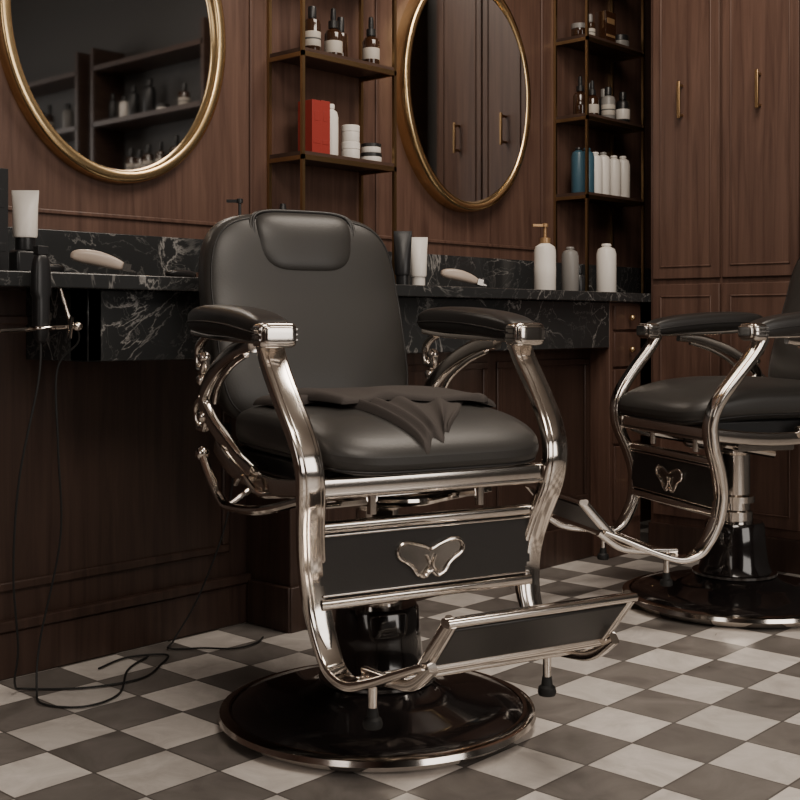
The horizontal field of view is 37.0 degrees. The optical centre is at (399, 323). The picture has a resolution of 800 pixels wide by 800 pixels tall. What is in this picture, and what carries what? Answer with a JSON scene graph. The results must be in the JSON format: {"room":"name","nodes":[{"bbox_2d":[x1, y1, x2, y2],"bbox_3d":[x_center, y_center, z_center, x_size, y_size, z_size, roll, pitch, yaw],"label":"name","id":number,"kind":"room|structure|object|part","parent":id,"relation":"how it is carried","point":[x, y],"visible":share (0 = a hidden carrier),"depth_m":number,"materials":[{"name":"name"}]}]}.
{"room":"salon","nodes":[
{"label":"salon","id":0,"kind":"room"},
{"bbox_2d":[0,291,245,620],"bbox_3d":[-2.057,0.371,1.583,0.070,0.897,4.745,0,0,43],"label":"wall","id":1,"kind":"structure","parent":0,"point":[134,485],"depth_m":2.96,"materials":[{"name":"brown wood"}]},
{"bbox_2d":[0,315,228,592],"bbox_3d":[-1.136,0.300,2.526,0.008,0.640,1.980,0,0,43],"label":"trim","id":2,"kind":"structure","parent":1,"relation":"attached to","point":[4,319],"depth_m":3.00,"materials":[{"name":"brown wood"}]},
{"bbox_2d":[0,572,251,680],"bbox_3d":[-2.022,0.752,1.550,0.025,0.135,4.745,0,0,43],"label":"baseboard","id":3,"kind":"structure","parent":1,"relation":"attached to","point":[75,634],"depth_m":2.98,"materials":[{"name":"brown wood"}]},
{"bbox_2d":[167,423,263,649],"bbox_3d":[-0.450,0.544,3.098,0.188,0.548,0.278,0,0,24],"label":"power cord","id":4,"kind":"object","parent":1,"relation":"attached to","point":[227,426],"visible":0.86,"depth_m":3.08,"materials":[{"name":"black rubber"}]},
{"bbox_2d":[0,0,650,521],"bbox_3d":[-1.356,-0.630,2.470,0.100,2.900,7.200,0,0,43],"label":"wall","id":5,"kind":"structure","parent":0,"point":[198,188],"depth_m":3.75,"materials":[{"name":"brown wood"}]},
{"bbox_2d":[0,0,225,183],"bbox_3d":[-0.719,-0.770,3.060,0.038,0.820,0.680,0,0,43],"label":"wall mirror","id":6,"kind":"object","parent":5,"relation":"attached to","point":[119,91],"visible":1,"depth_m":3.05,"materials":[{"name":"gold metal"}]},
{"bbox_2d":[8,0,543,250],"bbox_3d":[-0.731,-1.075,3.070,0.007,1.610,3.730,0,0,43],"label":"trim","id":7,"kind":"structure","parent":5,"relation":"attached to","point":[40,210],"depth_m":3.78,"materials":[{"name":"brown wood"}]},
{"bbox_2d":[8,227,650,292],"bbox_3d":[-0.835,-0.170,2.942,0.028,0.120,5.600,0,0,43],"label":"backsplash","id":8,"kind":"structure","parent":5,"relation":"attached to","point":[147,255],"depth_m":3.19,"materials":[{"name":"black stone"}]},
{"bbox_2d":[397,0,530,212],"bbox_3d":[0.226,-0.792,4.075,0.055,0.820,0.680,0,0,43],"label":"wall mirror","id":9,"kind":"object","parent":5,"relation":"attached to","point":[464,91],"visible":0.98,"depth_m":4.07,"materials":[{"name":"gold metal"}]},
{"bbox_2d":[0,520,799,799],"bbox_3d":[0.749,0.870,0.534,5.820,0.100,7.200,0,0,43],"label":"floor","id":10,"kind":"structure","parent":0,"point":[676,710],"depth_m":2.47,"materials":[{"name":"tile"}]},
{"bbox_2d":[186,209,637,772],"bbox_3d":[-0.014,0.277,2.412,0.655,1.087,1.044,0,0,-29],"label":"barber chair","id":11,"kind":"object","parent":10,"relation":"on","point":[290,300],"visible":0.9,"depth_m":2.33,"materials":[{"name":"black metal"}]},
{"bbox_3d":[-0.217,-0.017,2.772,0.492,0.482,0.198,0,0,-29],"label":"backrest","id":12,"kind":"part","parent":11,"relation":"part of","materials":[{"name":"grey leather"}]},
{"bbox_3d":[-0.228,0.318,2.240,0.109,0.642,0.828,0,0,-35],"label":"frame","id":13,"kind":"part","parent":11,"relation":"part of","materials":[{"name":"silver metal"}]},
{"bbox_2d":[253,385,495,454],"bbox_3d":[-0.035,0.182,2.362,0.497,0.114,0.368,0,0,-9],"label":"cloth","id":14,"kind":"object","parent":11,"relation":"on","point":[426,413],"visible":0.92,"depth_m":2.32,"materials":[{"name":"grey fabric"}]},
{"bbox_3d":[-0.051,0.312,2.478,0.540,0.138,0.514,0,0,-29],"label":"seat frame","id":15,"kind":"part","parent":11,"relation":"part of","materials":[{"name":"silver metal"}]},
{"bbox_2d":[236,402,538,475],"bbox_3d":[-0.037,0.217,2.452,0.500,0.126,0.548,0,0,-29],"label":"seat cushion","id":16,"kind":"object","parent":11,"relation":"on","point":[481,440],"depth_m":2.25,"materials":[{"name":"grey leather"}]},
{"bbox_3d":[0.053,0.441,2.294,0.472,0.122,0.020,0,0,-29],"label":"panel","id":17,"kind":"part","parent":11,"relation":"part of","materials":[{"name":"black leather"}]},
{"bbox_3d":[0.056,0.441,2.288,0.500,0.160,0.026,0,0,-29],"label":"panel trim","id":18,"kind":"part","parent":11,"relation":"part of","materials":[{"name":"silver metal"}]},
{"bbox_3d":[0.171,0.582,2.086,0.444,0.246,0.294,0,0,-29],"label":"footrest frame","id":19,"kind":"part","parent":11,"relation":"part of","materials":[{"name":"silver metal"}]},
{"bbox_3d":[0.244,0.318,2.507,0.109,0.642,0.828,0,0,-24],"label":"frame","id":20,"kind":"part","parent":11,"relation":"part of","materials":[{"name":"silver metal"}]},
{"bbox_2d":[246,302,639,632],"bbox_3d":[0.208,0.371,3.824,0.369,0.897,1.650,0,0,43],"label":"vanity base cabinet","id":21,"kind":"object","parent":10,"relation":"on","point":[582,383],"visible":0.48,"depth_m":4.05,"materials":[{"name":"brown wood"}]},
{"bbox_2d":[0,227,650,361],"bbox_3d":[-0.709,-0.073,2.826,0.370,0.314,5.600,0,0,43],"label":"countertop","id":22,"kind":"structure","parent":21,"relation":"on","point":[141,315],"depth_m":3.03,"materials":[{"name":"black stone"}]},
{"bbox_2d":[0,168,7,269],"bbox_3d":[-0.868,-0.220,2.542,0.051,0.220,0.050,0,0,43],"label":"product box","id":23,"kind":"object","parent":22,"relation":"on","point":[3,172],"visible":0.9,"depth_m":2.54,"materials":[{"name":"cardboard"}]},
{"bbox_2d":[9,250,33,270],"bbox_3d":[-0.815,-0.135,2.600,0.040,0.050,0.060,0,0,43],"label":"charging stand","id":24,"kind":"object","parent":22,"relation":"on","point":[19,260],"visible":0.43,"depth_m":2.58,"materials":[{"name":"black plastic"}]},
{"bbox_2d":[11,190,38,249],"bbox_3d":[-0.815,-0.226,2.600,0.052,0.130,0.052,0,0,-34],"label":"tube","id":25,"kind":"object","parent":24,"relation":"on","point":[24,202],"visible":0.93,"depth_m":2.59,"materials":[{"name":"white plastic"}]},
{"bbox_2d":[50,264,63,271],"bbox_3d":[-0.784,-0.122,2.664,0.050,0.024,0.070,0,0,31],"label":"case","id":26,"kind":"object","parent":22,"relation":"on","point":[54,267],"visible":0.23,"depth_m":2.65,"materials":[{"name":"black plastic"}]},
{"bbox_2d":[0,246,168,689],"bbox_3d":[-0.731,0.329,2.674,0.211,0.978,0.628,0,0,20],"label":"hair clipper","id":27,"kind":"object","parent":22,"relation":"attached to","point":[40,280],"visible":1,"depth_m":2.45,"materials":[{"name":"black plastic"}]},
{"bbox_2d":[35,331,148,707],"bbox_3d":[-0.650,0.414,2.722,0.177,0.810,0.392,0,0,33],"label":"power cord","id":28,"kind":"object","parent":27,"relation":"attached to","point":[78,332],"visible":1,"depth_m":2.60,"materials":[{"name":"black rubber"}]},
{"bbox_2d":[70,249,135,272],"bbox_3d":[-0.669,-0.142,2.692,0.142,0.053,0.035,0,0,-17],"label":"hair clipper","id":29,"kind":"object","parent":22,"relation":"on","point":[91,257],"visible":1,"depth_m":2.68,"materials":[{"name":"beige plastic"}]},
{"bbox_2d":[165,270,197,276],"bbox_3d":[-0.529,-0.120,2.899,0.036,0.020,0.112,0,0,25],"label":"beard trimmer","id":30,"kind":"object","parent":22,"relation":"on","point":[180,273],"visible":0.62,"depth_m":2.87,"materials":[{"name":"black plastic"}]},
{"bbox_2d":[226,198,242,214],"bbox_3d":[-0.427,-0.223,3.185,0.056,0.225,0.056,0,0,38],"label":"pump bottle","id":31,"kind":"object","parent":22,"relation":"on","point":[239,201],"visible":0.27,"depth_m":3.18,"materials":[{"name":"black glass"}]},
{"bbox_2d":[279,203,286,208],"bbox_3d":[-0.327,-0.224,3.337,0.044,0.227,0.044,0,0,43],"label":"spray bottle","id":32,"kind":"object","parent":22,"relation":"on","point":[282,206],"visible":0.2,"depth_m":3.33,"materials":[{"name":"black plastic"}]},
{"bbox_2d":[267,0,396,281],"bbox_3d":[-0.197,-0.795,3.543,0.151,1.370,0.388,0,0,43],"label":"shelf unit","id":33,"kind":"object","parent":22,"relation":"on","point":[302,56],"visible":0.84,"depth_m":3.49,"materials":[{"name":"brass"},{"name":"wood"}]},
{"bbox_2d":[298,99,320,152],"bbox_3d":[-0.260,-0.565,3.446,0.061,0.155,0.036,0,0,43],"label":"product box","id":34,"kind":"object","parent":33,"relation":"on","point":[312,107],"visible":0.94,"depth_m":3.42,"materials":[{"name":"red cardboard"}]},
{"bbox_2d":[305,6,320,50],"bbox_3d":[-0.254,-0.848,3.461,0.050,0.140,0.050,0,0,43],"label":"oil bottle","id":35,"kind":"object","parent":33,"relation":"on","point":[312,25],"visible":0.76,"depth_m":3.44,"materials":[{"name":"orange glass"}]},
{"bbox_2d":[320,100,329,153],"bbox_3d":[-0.237,-0.566,3.479,0.061,0.158,0.036,0,0,43],"label":"product box","id":36,"kind":"object","parent":33,"relation":"on","point":[325,105],"visible":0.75,"depth_m":3.46,"materials":[{"name":"red cardboard"}]},
{"bbox_2d":[324,8,342,54],"bbox_3d":[-0.198,-0.858,3.545,0.054,0.160,0.054,0,0,43],"label":"dropper bottle","id":37,"kind":"object","parent":33,"relation":"on","point":[333,43],"visible":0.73,"depth_m":3.52,"materials":[{"name":"orange glass"}]},
{"bbox_2d":[330,104,337,154],"bbox_3d":[-0.204,-0.567,3.523,0.044,0.160,0.044,0,0,43],"label":"shampoo bottle","id":38,"kind":"object","parent":33,"relation":"on","point":[333,114],"visible":0.41,"depth_m":3.50,"materials":[{"name":"white plastic"}]},
{"bbox_2d":[337,17,347,56],"bbox_3d":[-0.180,-0.853,3.623,0.044,0.150,0.044,0,0,43],"label":"oil bottle","id":39,"kind":"object","parent":33,"relation":"on","point":[340,20],"visible":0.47,"depth_m":3.61,"materials":[{"name":"orange glass"}]},
{"bbox_2d":[341,141,359,157],"bbox_3d":[-0.148,-0.514,3.576,0.057,0.055,0.057,0,0,43],"label":"jar","id":40,"kind":"object","parent":33,"relation":"on","point":[348,148],"visible":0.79,"depth_m":3.55,"materials":[{"name":"white plastic"}]},
{"bbox_2d":[341,124,359,141],"bbox_3d":[-0.148,-0.568,3.576,0.055,0.050,0.055,0,0,43],"label":"jar","id":41,"kind":"object","parent":40,"relation":"on","point":[349,132],"visible":0.94,"depth_m":3.55,"materials":[{"name":"white plastic"}]},
{"bbox_2d":[362,17,379,63],"bbox_3d":[-0.088,-0.856,3.627,0.052,0.155,0.052,0,0,43],"label":"dropper bottle","id":42,"kind":"object","parent":33,"relation":"on","point":[370,44],"visible":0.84,"depth_m":3.61,"materials":[{"name":"orange glass"}]},
{"bbox_2d":[360,152,381,161],"bbox_3d":[-0.088,-0.502,3.627,0.065,0.030,0.065,0,0,43],"label":"jar","id":43,"kind":"object","parent":33,"relation":"on","point":[375,156],"visible":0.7,"depth_m":3.60,"materials":[{"name":"white plastic"}]},
{"bbox_2d":[361,143,380,152],"bbox_3d":[-0.088,-0.531,3.627,0.061,0.028,0.061,0,0,43],"label":"jar","id":44,"kind":"object","parent":43,"relation":"on","point":[365,147],"visible":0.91,"depth_m":3.60,"materials":[{"name":"white plastic"}]},
{"bbox_2d":[393,231,411,284],"bbox_3d":[0.008,-0.193,3.539,0.048,0.165,0.048,0,0,-34],"label":"tube","id":45,"kind":"object","parent":22,"relation":"on","point":[402,240],"visible":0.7,"depth_m":3.53,"materials":[{"name":"black plastic"}]},
{"bbox_2d":[411,237,427,284],"bbox_3d":[0.056,-0.185,3.583,0.048,0.150,0.048,0,0,-34],"label":"tube","id":46,"kind":"object","parent":22,"relation":"on","point":[419,244],"visible":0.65,"depth_m":3.57,"materials":[{"name":"white plastic"}]},
{"bbox_2d":[440,268,485,285],"bbox_3d":[0.191,-0.142,3.627,0.142,0.053,0.035,0,0,-17],"label":"hair clipper","id":47,"kind":"object","parent":22,"relation":"on","point":[453,274],"visible":1,"depth_m":3.61,"materials":[{"name":"beige plastic"}]},
{"bbox_2d":[532,223,555,289],"bbox_3d":[0.482,-0.223,3.973,0.073,0.225,0.073,0,0,27],"label":"pump bottle","id":48,"kind":"object","parent":22,"relation":"on","point":[545,252],"visible":0.88,"depth_m":3.94,"materials":[{"name":"white plastic"}]},
{"bbox_2d":[561,247,578,290],"bbox_3d":[0.596,-0.190,4.193,0.060,0.160,0.060,0,0,43],"label":"shampoo bottle","id":49,"kind":"object","parent":22,"relation":"on","point":[570,257],"visible":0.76,"depth_m":4.17,"materials":[{"name":"grey plastic"}]},
{"bbox_2d":[579,266,584,290],"bbox_3d":[0.647,-0.160,4.323,0.044,0.100,0.044,0,0,43],"label":"bottle","id":50,"kind":"object","parent":22,"relation":"on","point":[581,276],"visible":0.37,"depth_m":4.30,"materials":[{"name":"black plastic"}]},
{"bbox_2d":[554,0,644,292],"bbox_3d":[0.768,-0.795,4.592,0.151,1.370,0.400,0,0,43],"label":"shelf unit","id":51,"kind":"object","parent":22,"relation":"on","point":[587,43],"visible":0.88,"depth_m":4.52,"materials":[{"name":"gold wood"}]},
{"bbox_2d":[571,147,584,192],"bbox_3d":[0.666,-0.572,4.462,0.056,0.170,0.056,0,0,43],"label":"shampoo bottle","id":52,"kind":"object","parent":51,"relation":"on","point":[578,156],"visible":0.89,"depth_m":4.44,"materials":[{"name":"blue plastic"}]},
{"bbox_2d":[571,22,584,35],"bbox_3d":[0.670,-1.094,4.465,0.061,0.050,0.061,0,0,43],"label":"jar","id":53,"kind":"object","parent":51,"relation":"on","point":[578,28],"visible":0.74,"depth_m":4.44,"materials":[{"name":"orange glass"}]},
{"bbox_2d":[573,76,584,113],"bbox_3d":[0.673,-0.853,4.469,0.052,0.150,0.052,0,0,43],"label":"dropper bottle","id":54,"kind":"object","parent":51,"relation":"on","point":[579,96],"visible":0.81,"depth_m":4.45,"materials":[{"name":"orange glass"}]},
{"bbox_2d":[583,148,593,191],"bbox_3d":[0.704,-0.575,4.502,0.056,0.175,0.056,0,0,43],"label":"shampoo bottle","id":55,"kind":"object","parent":51,"relation":"on","point":[591,155],"visible":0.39,"depth_m":4.48,"materials":[{"name":"blue plastic"}]},
{"bbox_2d":[589,14,594,35],"bbox_3d":[0.717,-1.119,4.517,0.040,0.100,0.040,0,0,43],"label":"oil bottle","id":56,"kind":"object","parent":51,"relation":"on","point":[591,24],"visible":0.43,"depth_m":4.50,"materials":[{"name":"orange glass"}]},
{"bbox_2d":[589,80,598,114],"bbox_3d":[0.730,-0.853,4.546,0.052,0.150,0.052,0,0,43],"label":"dropper bottle","id":57,"kind":"object","parent":51,"relation":"on","point":[593,99],"visible":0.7,"depth_m":4.52,"materials":[{"name":"orange glass"}]},
{"bbox_2d":[593,152,602,193],"bbox_3d":[0.741,-0.570,4.543,0.056,0.165,0.056,0,0,43],"label":"shampoo bottle","id":58,"kind":"object","parent":51,"relation":"on","point":[598,163],"visible":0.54,"depth_m":4.52,"materials":[{"name":"white plastic"}]},
{"bbox_2d":[599,89,604,114],"bbox_3d":[0.796,-0.848,4.676,0.044,0.140,0.044,0,0,43],"label":"bottle","id":59,"kind":"object","parent":51,"relation":"on","point":[602,90],"visible":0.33,"depth_m":4.67,"materials":[{"name":"glass"}]},
{"bbox_2d":[599,152,609,194],"bbox_3d":[0.778,-0.572,4.583,0.056,0.170,0.056,0,0,43],"label":"shampoo bottle","id":60,"kind":"object","parent":51,"relation":"on","point":[606,160],"visible":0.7,"depth_m":4.56,"materials":[{"name":"white plastic"}]},
{"bbox_2d":[595,10,615,41],"bbox_3d":[0.786,-1.129,4.576,0.051,0.120,0.070,0,0,43],"label":"product box","id":61,"kind":"object","parent":51,"relation":"on","point":[605,21],"visible":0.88,"depth_m":4.55,"materials":[{"name":"brown cardboard"}]},
{"bbox_2d":[601,87,614,118],"bbox_3d":[0.799,-0.843,4.591,0.054,0.130,0.054,0,0,43],"label":"oil bottle","id":62,"kind":"object","parent":51,"relation":"on","point":[608,101],"visible":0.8,"depth_m":4.57,"materials":[{"name":"grey plastic"}]},
{"bbox_2d":[610,155,620,195],"bbox_3d":[0.829,-0.570,4.638,0.056,0.165,0.056,0,0,43],"label":"shampoo bottle","id":63,"kind":"object","parent":51,"relation":"on","point":[615,164],"visible":0.65,"depth_m":4.61,"materials":[{"name":"white plastic"}]},
{"bbox_2d":[615,92,629,121],"bbox_3d":[0.873,-0.843,4.686,0.057,0.130,0.057,0,0,43],"label":"oil bottle","id":64,"kind":"object","parent":51,"relation":"on","point":[622,112],"visible":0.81,"depth_m":4.67,"materials":[{"name":"white glass"}]},
{"bbox_2d":[616,34,628,45],"bbox_3d":[0.860,-1.097,4.671,0.071,0.055,0.071,0,0,43],"label":"jar","id":65,"kind":"object","parent":51,"relation":"on","point":[623,39],"visible":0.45,"depth_m":4.64,"materials":[{"name":"grey plastic"}]},
{"bbox_2d":[619,156,629,197],"bbox_3d":[0.873,-0.572,4.686,0.056,0.170,0.056,0,0,43],"label":"shampoo bottle","id":66,"kind":"object","parent":51,"relation":"on","point":[625,165],"visible":0.66,"depth_m":4.66,"materials":[{"name":"white plastic"}]},
{"bbox_2d":[596,244,615,291],"bbox_3d":[0.746,-0.200,4.327,0.072,0.180,0.072,0,0,43],"label":"shampoo bottle","id":67,"kind":"object","parent":22,"relation":"on","point":[605,255],"visible":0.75,"depth_m":4.30,"materials":[{"name":"white plastic"}]},
{"bbox_2d":[523,257,799,628],"bbox_3d":[0.916,0.277,3.482,1.044,1.087,0.655,0,0,-17],"label":"barber chair","id":68,"kind":"object","parent":10,"relation":"on","point":[732,417],"visible":0.99,"depth_m":3.37,"materials":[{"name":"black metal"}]},
{"bbox_3d":[0.557,0.582,3.373,0.294,0.246,0.444,0,0,-17],"label":"footrest frame","id":69,"kind":"part","parent":68,"relation":"part of","materials":[{"name":"silver metal"}]},
{"bbox_3d":[0.780,0.441,3.441,0.026,0.160,0.500,0,0,-17],"label":"panel trim","id":70,"kind":"part","parent":68,"relation":"part of","materials":[{"name":"silver metal"}]},
{"bbox_3d":[0.786,0.441,3.443,0.020,0.122,0.472,0,0,-17],"label":"panel","id":71,"kind":"part","parent":68,"relation":"part of","materials":[{"name":"black leather"}]},
{"bbox_3d":[0.794,0.318,3.729,0.828,0.642,0.109,0,0,-23],"label":"frame","id":72,"kind":"part","parent":68,"relation":"part of","materials":[{"name":"silver metal"}]},
{"bbox_3d":[0.949,0.318,3.232,0.823,0.642,0.148,0,0,-17],"label":"frame","id":73,"kind":"part","parent":68,"relation":"part of","materials":[{"name":"silver metal"}]},
{"bbox_2d":[618,376,799,424],"bbox_3d":[0.960,0.217,3.496,0.548,0.126,0.500,0,0,-17],"label":"seat cushion","id":74,"kind":"object","parent":68,"relation":"on","point":[758,400],"depth_m":3.29,"materials":[{"name":"grey leather"}]},
{"bbox_3d":[0.989,0.312,3.505,0.514,0.138,0.540,0,0,-17],"label":"seat frame","id":75,"kind":"part","parent":68,"relation":"part of","materials":[{"name":"silver metal"}]},
{"bbox_3d":[1.311,-0.017,3.603,0.198,0.482,0.492,0,0,-17],"label":"backrest","id":76,"kind":"part","parent":68,"relation":"part of","materials":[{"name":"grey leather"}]},
{"bbox_2d":[648,0,799,574],"bbox_3d":[1.315,-0.630,4.318,0.590,2.900,0.663,0,0,43],"label":"tall cabinet","id":77,"kind":"object","parent":10,"relation":"on","point":[725,74],"visible":0.8,"depth_m":4.10,"materials":[{"name":"brown wood"}]}
]}

